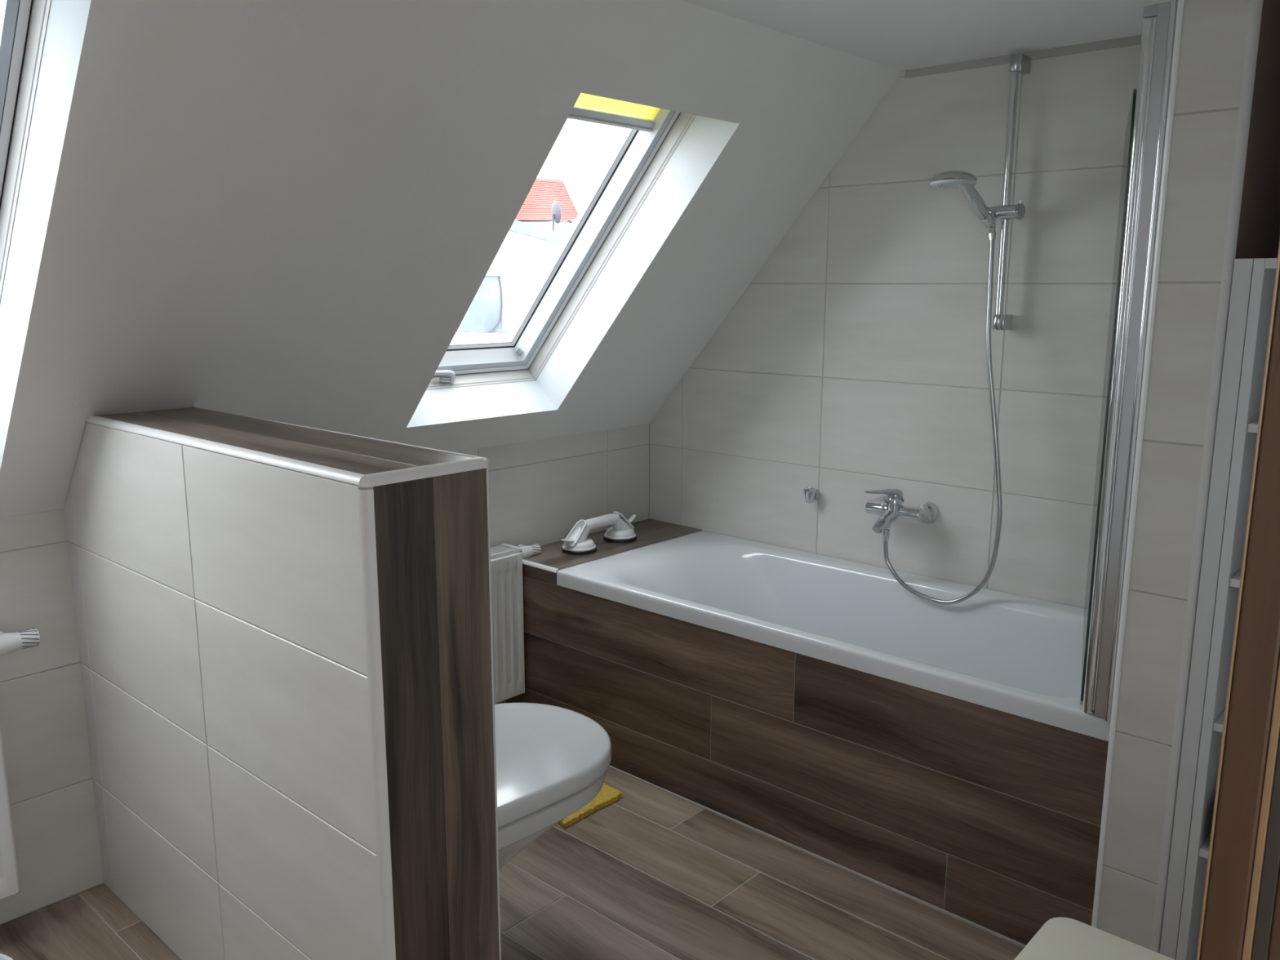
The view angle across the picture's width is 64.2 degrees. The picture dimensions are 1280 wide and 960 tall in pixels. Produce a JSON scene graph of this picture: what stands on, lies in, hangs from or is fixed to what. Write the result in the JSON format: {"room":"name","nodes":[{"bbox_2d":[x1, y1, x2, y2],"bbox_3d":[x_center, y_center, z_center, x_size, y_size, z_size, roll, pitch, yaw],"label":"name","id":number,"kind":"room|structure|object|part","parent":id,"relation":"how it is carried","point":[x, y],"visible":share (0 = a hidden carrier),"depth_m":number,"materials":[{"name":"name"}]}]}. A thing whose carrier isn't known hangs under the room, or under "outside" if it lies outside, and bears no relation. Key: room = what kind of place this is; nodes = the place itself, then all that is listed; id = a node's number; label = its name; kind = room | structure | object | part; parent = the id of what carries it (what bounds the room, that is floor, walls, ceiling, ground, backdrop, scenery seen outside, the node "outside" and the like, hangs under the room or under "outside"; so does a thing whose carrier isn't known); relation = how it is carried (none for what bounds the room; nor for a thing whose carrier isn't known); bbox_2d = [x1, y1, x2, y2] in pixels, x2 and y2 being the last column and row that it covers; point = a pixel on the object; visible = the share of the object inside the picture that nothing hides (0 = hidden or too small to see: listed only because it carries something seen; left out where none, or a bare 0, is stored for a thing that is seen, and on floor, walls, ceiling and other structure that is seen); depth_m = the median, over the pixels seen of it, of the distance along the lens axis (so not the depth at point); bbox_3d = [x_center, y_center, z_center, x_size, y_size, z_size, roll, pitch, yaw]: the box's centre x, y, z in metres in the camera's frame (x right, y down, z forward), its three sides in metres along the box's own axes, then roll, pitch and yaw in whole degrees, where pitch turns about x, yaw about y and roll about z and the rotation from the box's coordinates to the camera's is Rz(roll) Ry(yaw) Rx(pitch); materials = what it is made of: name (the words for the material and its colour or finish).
{"room":"bathroom","nodes":[
{"label":"bathroom","id":0,"kind":"room"},
{"bbox_2d":[63,407,499,959],"bbox_3d":[-0.803,0.492,2.130,1.276,1.205,0.237,10,14,41],"label":"wall partition","id":1,"kind":"structure","parent":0,"point":[218,597],"depth_m":1.81,"materials":[{"name":"beige tile"}]},
{"bbox_2d":[85,415,365,484],"bbox_3d":[-0.813,-0.068,1.878,1.079,0.014,0.014,10,14,41],"label":"trim","id":2,"kind":"structure","parent":1,"relation":"attached to","point":[342,475],"depth_m":1.77,"materials":[{"name":"white plastic"}]},
{"bbox_2d":[192,406,488,462],"bbox_3d":[-0.655,-0.102,2.041,1.090,0.007,0.007,10,14,41],"label":"trim","id":3,"kind":"structure","parent":1,"relation":"attached to","point":[483,458],"depth_m":1.93,"materials":[{"name":"white plastic"}]},
{"bbox_2d":[357,475,373,489],"bbox_3d":[-0.410,0.004,1.521,0.016,0.020,0.016,10,14,41],"label":"trim","id":4,"kind":"structure","parent":1,"relation":"attached to","point":[365,481],"depth_m":1.52,"materials":[{"name":"white plastic"}]},
{"bbox_2d":[357,484,395,959],"bbox_3d":[-0.411,0.593,1.633,0.016,1.193,0.016,10,14,41],"label":"trim","id":5,"kind":"structure","parent":1,"relation":"attached to","point":[366,497],"depth_m":1.59,"materials":[{"name":"white plastic"}]},
{"bbox_2d":[364,457,486,487],"bbox_3d":[-0.332,-0.014,1.604,0.016,0.016,0.222,10,14,41],"label":"trim","id":6,"kind":"structure","parent":1,"relation":"attached to","point":[380,478],"depth_m":1.59,"materials":[{"name":"white plastic"}]},
{"bbox_2d":[485,461,501,959],"bbox_3d":[-0.254,0.558,1.795,0.007,1.201,0.007,10,14,41],"label":"trim","id":7,"kind":"structure","parent":1,"relation":"attached to","point":[486,462],"depth_m":1.76,"materials":[{"name":"white plastic"}]},
{"bbox_2d":[494,702,611,870],"bbox_3d":[-0.341,0.802,2.323,0.464,0.405,0.578,10,14,41],"label":"toilet","id":8,"kind":"object","parent":1,"relation":"attached to","point":[552,762],"visible":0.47,"depth_m":2.22,"materials":[{"name":"white ceramic"}]},
{"bbox_3d":[-0.344,0.828,2.324,0.453,0.352,0.568,10,14,41],"label":"bowl","id":9,"kind":"part","parent":8,"relation":"part of","materials":[{"name":"white ceramic"}]},
{"bbox_2d":[0,423,649,924],"bbox_3d":[-1.310,0.632,2.556,0.002,1.169,4.600,10,14,41],"label":"wall","id":10,"kind":"structure","parent":0,"point":[539,490],"depth_m":2.47,"materials":[{"name":"beige tile"}]},
{"bbox_2d":[0,628,40,900],"bbox_3d":[-1.686,0.710,2.058,0.118,0.662,0.911,10,14,41],"label":"radiator","id":11,"kind":"object","parent":10,"relation":"attached to","point":[10,642],"visible":1,"depth_m":2.29,"materials":[{"name":"metal"}]},
{"bbox_3d":[-1.685,0.704,1.981,0.016,0.592,0.800,10,14,41],"label":"panel","id":12,"kind":"part","parent":11,"relation":"part of","materials":[{"name":"metal"}]},
{"bbox_2d":[490,543,541,703],"bbox_3d":[-0.658,0.536,3.177,0.118,0.558,0.908,10,14,41],"label":"radiator","id":13,"kind":"object","parent":10,"relation":"attached to","point":[506,560],"visible":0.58,"depth_m":3.34,"materials":[{"name":"metal"}]},
{"bbox_2d":[490,545,520,559],"bbox_3d":[-0.686,0.279,3.079,0.080,0.011,0.790,10,14,41],"label":"grille","id":14,"kind":"object","parent":13,"relation":"attached to","point":[501,552],"depth_m":3.32,"materials":[{"name":"metal"}]},
{"bbox_3d":[-0.657,0.530,3.100,0.016,0.488,0.796,10,14,41],"label":"panel","id":15,"kind":"part","parent":13,"relation":"part of","materials":[{"name":"metal"}]},
{"bbox_2d":[0,0,902,518],"bbox_3d":[-0.936,-0.441,2.009,1.397,1.595,4.600,10,14,41],"label":"wall","id":16,"kind":"structure","parent":0,"point":[290,211],"depth_m":2.22,"materials":[{"name":"white paint"}]},
{"bbox_2d":[0,0,91,469],"bbox_3d":[-1.396,-0.445,1.718,0.957,1.038,0.661,10,14,41],"label":"window","id":17,"kind":"structure","parent":16,"relation":"in","point":[42,41],"depth_m":1.80,"materials":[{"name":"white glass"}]},
{"bbox_3d":[-1.425,-0.481,1.738,0.879,0.975,0.661,10,14,41],"label":"frame","id":18,"kind":"part","parent":17,"relation":"part of","materials":[{"name":"white plastic"}]},
{"bbox_3d":[-1.417,-0.471,1.733,0.724,0.825,0.578,10,14,41],"label":"sash","id":19,"kind":"part","parent":17,"relation":"part of","materials":[{"name":"white plastic"}]},
{"bbox_3d":[-1.393,-0.434,1.717,0.783,0.885,0.661,10,14,41],"label":"frame","id":20,"kind":"part","parent":17,"relation":"part of","materials":[{"name":"white plastic"}]},
{"bbox_2d":[406,108,739,427],"bbox_3d":[-0.287,-0.671,2.918,0.957,1.038,0.660,10,14,41],"label":"window","id":21,"kind":"structure","parent":16,"relation":"in","point":[649,180],"depth_m":3.16,"materials":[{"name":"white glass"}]},
{"bbox_3d":[-0.610,-0.320,3.170,0.025,0.046,0.088,10,14,41],"label":"handle","id":22,"kind":"part","parent":21,"relation":"part of","materials":[{"name":"metal"}]},
{"bbox_3d":[-0.609,-0.312,3.176,0.018,0.018,0.029,10,14,41],"label":"knob","id":23,"kind":"part","parent":21,"relation":"part of","materials":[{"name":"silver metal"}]},
{"bbox_3d":[-0.309,-0.697,2.933,0.724,0.825,0.578,10,14,41],"label":"sash","id":24,"kind":"part","parent":21,"relation":"part of","materials":[{"name":"white plastic"}]},
{"bbox_3d":[-0.316,-0.707,2.938,0.879,0.975,0.660,10,14,41],"label":"frame","id":25,"kind":"part","parent":21,"relation":"part of","materials":[{"name":"white plastic"}]},
{"bbox_2d":[568,93,660,132],"bbox_3d":[-0.101,-1.000,2.694,0.104,0.097,0.530,10,14,41],"label":"roller blind","id":26,"kind":"object","parent":21,"relation":"attached to","point":[588,108],"visible":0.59,"depth_m":2.76,"materials":[{"name":"yellow fabric"}]},
{"bbox_2d":[0,765,1026,959],"bbox_3d":[0.134,1.257,1.339,4.500,0.002,4.600,10,14,41],"label":"floor","id":27,"kind":"structure","parent":0,"point":[652,873],"depth_m":2.47,"materials":[{"name":"brown wood"}]},
{"bbox_2d":[0,953,13,959],"bbox_3d":[-1.317,1.051,1.961,0.222,0.165,0.222,10,14,41],"label":"waste bin","id":28,"kind":"object","parent":27,"relation":"on","point":[2,957],"visible":1,"depth_m":2.04,"materials":[{"name":"white plastic"}]},
{"bbox_2d":[558,782,622,828],"bbox_3d":[-0.303,0.912,3.080,0.477,0.024,0.245,10,14,41],"label":"bath mat","id":29,"kind":"object","parent":27,"relation":"on","point":[607,795],"visible":0.13,"depth_m":2.95,"materials":[{"name":"yellow fabric"}]},
{"bbox_2d":[506,511,1108,944],"bbox_3d":[0.513,0.566,3.096,1.967,0.698,0.746,10,14,41],"label":"surround","id":30,"kind":"object","parent":27,"relation":"on","point":[989,818],"depth_m":2.63,"materials":[{"name":"brown wood"}]},
{"bbox_3d":[-0.363,0.274,3.346,0.266,0.012,0.012,10,14,41],"label":"edge trim","id":31,"kind":"part","parent":30,"relation":"part of","materials":[{"name":"white plastic"}]},
{"bbox_2d":[560,519,596,555],"bbox_3d":[-0.214,0.191,3.472,0.119,0.105,0.136,10,14,41],"label":"cup","id":32,"kind":"object","parent":30,"relation":"on","point":[576,543],"depth_m":3.45,"materials":[{"name":"white plastic"}]},
{"bbox_3d":[-0.138,0.175,3.560,0.128,0.105,0.370,10,14,41],"label":"grab handle","id":33,"kind":"part","parent":30,"relation":"part of","materials":[{"name":"white plastic"}]},
{"bbox_2d":[603,511,636,542],"bbox_3d":[-0.064,0.158,3.647,0.119,0.105,0.140,10,14,41],"label":"cup","id":34,"kind":"object","parent":30,"relation":"on","point":[622,531],"depth_m":3.61,"materials":[{"name":"white plastic"}]},
{"bbox_2d":[608,764,1026,947],"bbox_3d":[0.259,0.961,2.886,1.968,0.005,0.007,10,14,41],"label":"trim","id":35,"kind":"structure","parent":30,"relation":"attached to","point":[762,833],"depth_m":2.66,"materials":[{"name":"grey tile"}]},
{"bbox_2d":[556,530,1110,741],"bbox_3d":[0.611,0.552,3.001,1.700,0.427,0.746,10,14,41],"label":"bathtub","id":36,"kind":"object","parent":30,"relation":"in","point":[1017,655],"visible":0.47,"depth_m":3.07,"materials":[{"name":"white ceramic"}]},
{"bbox_2d":[1013,917,1174,959],"bbox_3d":[0.707,0.989,1.540,0.324,0.451,0.336,10,14,41],"label":"stool","id":37,"kind":"object","parent":27,"relation":"on","point":[1059,938],"visible":1,"depth_m":1.63,"materials":[{"name":"beige plastic"}]},
{"bbox_2d":[1097,0,1279,949],"bbox_3d":[1.281,0.009,2.257,0.134,2.113,0.780,10,14,41],"label":"wall pier","id":38,"kind":"object","parent":27,"relation":"on","point":[1214,34],"visible":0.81,"depth_m":1.94,"materials":[{"name":"beige tile"}]},
{"bbox_2d":[1080,0,1177,721],"bbox_3d":[1.078,-0.253,2.335,0.069,1.404,0.734,4,11,18],"label":"screen","id":39,"kind":"object","parent":38,"relation":"attached to","point":[1146,124],"visible":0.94,"depth_m":2.02,"materials":[{"name":"silver metal"}]},
{"bbox_3d":[1.090,-0.201,2.381,0.009,1.266,0.660,5,12,23],"label":"glass panel","id":40,"kind":"part","parent":39,"relation":"part of","materials":[{"name":"clear glass"}]},
{"bbox_2d":[1091,0,1184,928],"bbox_3d":[0.977,0.054,2.018,0.014,2.113,0.014,10,14,41],"label":"trim","id":41,"kind":"structure","parent":38,"relation":"attached to","point":[1180,5],"depth_m":1.99,"materials":[{"name":"white plastic"}]},
{"bbox_2d":[1150,0,1262,953],"bbox_3d":[1.068,0.069,1.938,0.016,2.113,0.016,10,14,41],"label":"trim","id":42,"kind":"structure","parent":38,"relation":"attached to","point":[1255,8],"depth_m":1.91,"materials":[{"name":"white plastic"}]},
{"bbox_2d":[1160,258,1253,959],"bbox_3d":[1.090,0.355,1.982,0.030,1.535,0.020,10,14,41],"label":"trim","id":43,"kind":"structure","parent":38,"relation":"attached to","point":[1242,268],"depth_m":1.95,"materials":[{"name":"white plastic"}]},
{"bbox_2d":[1176,257,1277,959],"bbox_3d":[1.304,0.352,1.998,0.260,1.535,0.340,10,14,41],"label":"shelf unit","id":44,"kind":"object","parent":27,"relation":"on","point":[1264,273],"visible":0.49,"depth_m":1.94,"materials":[{"name":"white plastic"}]},
{"bbox_3d":[1.302,0.730,2.069,0.223,0.016,0.329,10,14,41],"label":"shelf","id":45,"kind":"part","parent":44,"relation":"part of","materials":[{"name":"white plastic"}]},
{"bbox_3d":[1.302,0.469,2.019,0.223,0.016,0.329,10,14,41],"label":"shelf","id":46,"kind":"part","parent":44,"relation":"part of","materials":[{"name":"white plastic"}]},
{"bbox_3d":[1.303,0.184,1.965,0.223,0.016,0.329,10,14,41],"label":"shelf","id":47,"kind":"part","parent":44,"relation":"part of","materials":[{"name":"white plastic"}]},
{"bbox_3d":[1.303,-0.104,1.911,0.223,0.016,0.329,10,14,41],"label":"shelf","id":48,"kind":"part","parent":44,"relation":"part of","materials":[{"name":"white plastic"}]},
{"bbox_2d":[592,44,1141,608],"bbox_3d":[1.407,-0.209,2.637,4.300,2.800,0.002,10,14,41],"label":"wall","id":49,"kind":"structure","parent":0,"point":[853,362],"depth_m":3.08,"materials":[{"name":"beige tile"}]},
{"bbox_2d":[804,487,820,503],"bbox_3d":[0.574,0.052,3.419,0.043,0.049,0.052,10,14,41],"label":"holder","id":50,"kind":"object","parent":49,"relation":"attached to","point":[811,495],"visible":1,"depth_m":3.40,"materials":[{"name":"silver metal"}]},
{"bbox_2d":[865,488,938,533],"bbox_3d":[0.772,0.088,3.141,0.222,0.130,0.198,10,14,41],"label":"mixer","id":51,"kind":"object","parent":49,"relation":"attached to","point":[890,507],"visible":1,"depth_m":3.13,"materials":[{"name":"silver metal"}]},
{"bbox_3d":[0.745,0.051,3.124,0.142,0.050,0.047,-5,12,-25],"label":"lever","id":52,"kind":"part","parent":51,"relation":"part of","materials":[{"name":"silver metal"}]},
{"bbox_3d":[0.756,0.119,3.127,0.046,0.065,0.109,10,14,41],"label":"spout","id":53,"kind":"part","parent":51,"relation":"part of","materials":[{"name":"silver metal"}]},
{"bbox_2d":[988,53,1030,330],"bbox_3d":[1.021,-0.786,2.820,0.097,0.735,0.092,10,14,41],"label":"shower rail","id":54,"kind":"object","parent":49,"relation":"attached to","point":[1019,63],"visible":0.96,"depth_m":2.80,"materials":[{"name":"silver metal"}]},
{"bbox_2d":[882,226,1002,604],"bbox_3d":[0.897,-0.170,2.966,0.364,1.095,0.052,9,14,39],"label":"shower hose","id":55,"kind":"object","parent":54,"relation":"hanging from","point":[992,232],"visible":1,"depth_m":2.87,"materials":[{"name":"metal"}]},
{"bbox_2d":[929,169,996,229],"bbox_3d":[0.872,-0.757,2.765,0.122,0.148,0.231,10,14,41],"label":"shower","id":56,"kind":"object","parent":54,"relation":"attached to","point":[964,180],"visible":1,"depth_m":2.71,"materials":[{"name":"silver metal"}]},
{"bbox_3d":[0.908,-0.750,2.757,0.198,0.137,0.037,-9,14,-41],"label":"handle","id":57,"kind":"part","parent":56,"relation":"part of","materials":[{"name":"silver metal"}]},
{"bbox_3d":[1.014,-0.788,2.818,0.022,0.728,0.022,10,14,41],"label":"rail","id":58,"kind":"part","parent":54,"relation":"part of","materials":[{"name":"silver metal"}]},
{"bbox_3d":[1.039,-0.737,2.785,0.012,0.052,0.045,10,14,41],"label":"knob","id":59,"kind":"part","parent":54,"relation":"part of","materials":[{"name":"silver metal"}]},
{"bbox_2d":[905,34,1142,78],"bbox_3d":[1.126,-1.143,2.717,0.918,0.022,0.004,10,14,41],"label":"trim","id":60,"kind":"structure","parent":49,"relation":"attached to","point":[1131,40],"depth_m":2.76,"materials":[{"name":"silver metal"}]},
{"bbox_2d":[681,0,1170,71],"bbox_3d":[0.545,-0.750,0.581,3.398,0.001,4.600,10,14,41],"label":"ceiling","id":61,"kind":"structure","parent":0,"point":[903,35],"depth_m":2.47,"materials":[{"name":"paint"}]},
{"bbox_2d":[1275,223,1279,257],"bbox_3d":[1.421,0.040,2.093,0.297,2.113,0.020,10,14,41],"label":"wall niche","id":62,"kind":"object","parent":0,"point":[1278,238],"depth_m":2.09,"materials":[{"name":"brown wood"}]},
{"bbox_3d":[0.524,0.285,0.796,0.150,2.113,4.000,10,14,41],"label":"wall","id":63,"kind":"structure","parent":0,"visible":0},
{"bbox_2d":[1195,239,1279,959],"bbox_3d":[0.192,0.394,0.442,0.157,2.030,1.112,10,14,41],"label":"door frame","id":64,"kind":"structure","parent":63,"relation":"in","point":[1240,918],"depth_m":0.84,"materials":[{"name":"orange wood"}]},
{"label":"outside","id":65,"kind":"structure","parent":0,"visible":0},
{"label":"ground","id":66,"kind":"structure","parent":65,"visible":0},
{"bbox_2d":[451,324,515,341],"bbox_3d":[-1.177,1.686,12.598,4.400,6.950,8.500,10,14,41],"label":"terrace","id":67,"kind":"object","parent":66,"relation":"on","point":[459,335],"visible":0.02,"depth_m":11.12,"materials":[{"name":"white"}]},
{"bbox_2d":[457,271,510,333],"bbox_3d":[-1.893,-2.093,12.005,0.645,0.695,0.390,10,14,41],"label":"chimney","id":68,"kind":"object","parent":67,"relation":"on","point":[484,314],"visible":0.7,"depth_m":11.84,"materials":[{"name":"white"}]},
{"bbox_3d":[-1.563,-2.058,11.931,0.050,0.654,0.055,10,14,41],"label":"post","id":69,"kind":"part","parent":68,"relation":"part of","materials":[{"name":"white"}]},
{"bbox_2d":[496,328,513,333],"bbox_3d":[-1.426,-1.726,11.815,0.463,0.044,0.139,-9,14,-39],"label":"board","id":70,"kind":"object","parent":67,"relation":"on","point":[499,331],"visible":0.36,"depth_m":11.67,"materials":[{"name":"metal"}]},
{"bbox_2d":[508,273,545,324],"bbox_3d":[-1.535,-2.574,14.498,0.080,0.710,0.850,10,14,41],"label":"wall","id":71,"kind":"structure","parent":67,"relation":"on","point":[522,286],"depth_m":14.28,"materials":[{"name":"white paint"}]},
{"bbox_2d":[488,219,567,324],"bbox_3d":[-4.243,-0.247,15.756,4.200,9.560,11.100,10,14,41],"label":"house","id":72,"kind":"structure","parent":66,"relation":"on","point":[526,248],"depth_m":14.98,"materials":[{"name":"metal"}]},
{"bbox_2d":[551,200,573,231],"bbox_3d":[-1.318,-4.256,16.994,0.354,0.774,0.342,10,14,41],"label":"satellite dish","id":73,"kind":"object","parent":72,"relation":"on","point":[556,210],"visible":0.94,"depth_m":16.86,"materials":[{"name":"white metal"}]},
{"bbox_3d":[-1.272,-4.312,16.978,0.309,0.078,0.063,-3,11,-18],"label":"feed arm","id":74,"kind":"part","parent":73,"relation":"part of"},
{"bbox_2d":[515,177,578,234],"bbox_3d":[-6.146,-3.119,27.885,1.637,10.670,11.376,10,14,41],"label":"house","id":75,"kind":"structure","parent":66,"relation":"on","point":[537,206],"depth_m":30.19,"materials":[{"name":"red tile"}]}
]}

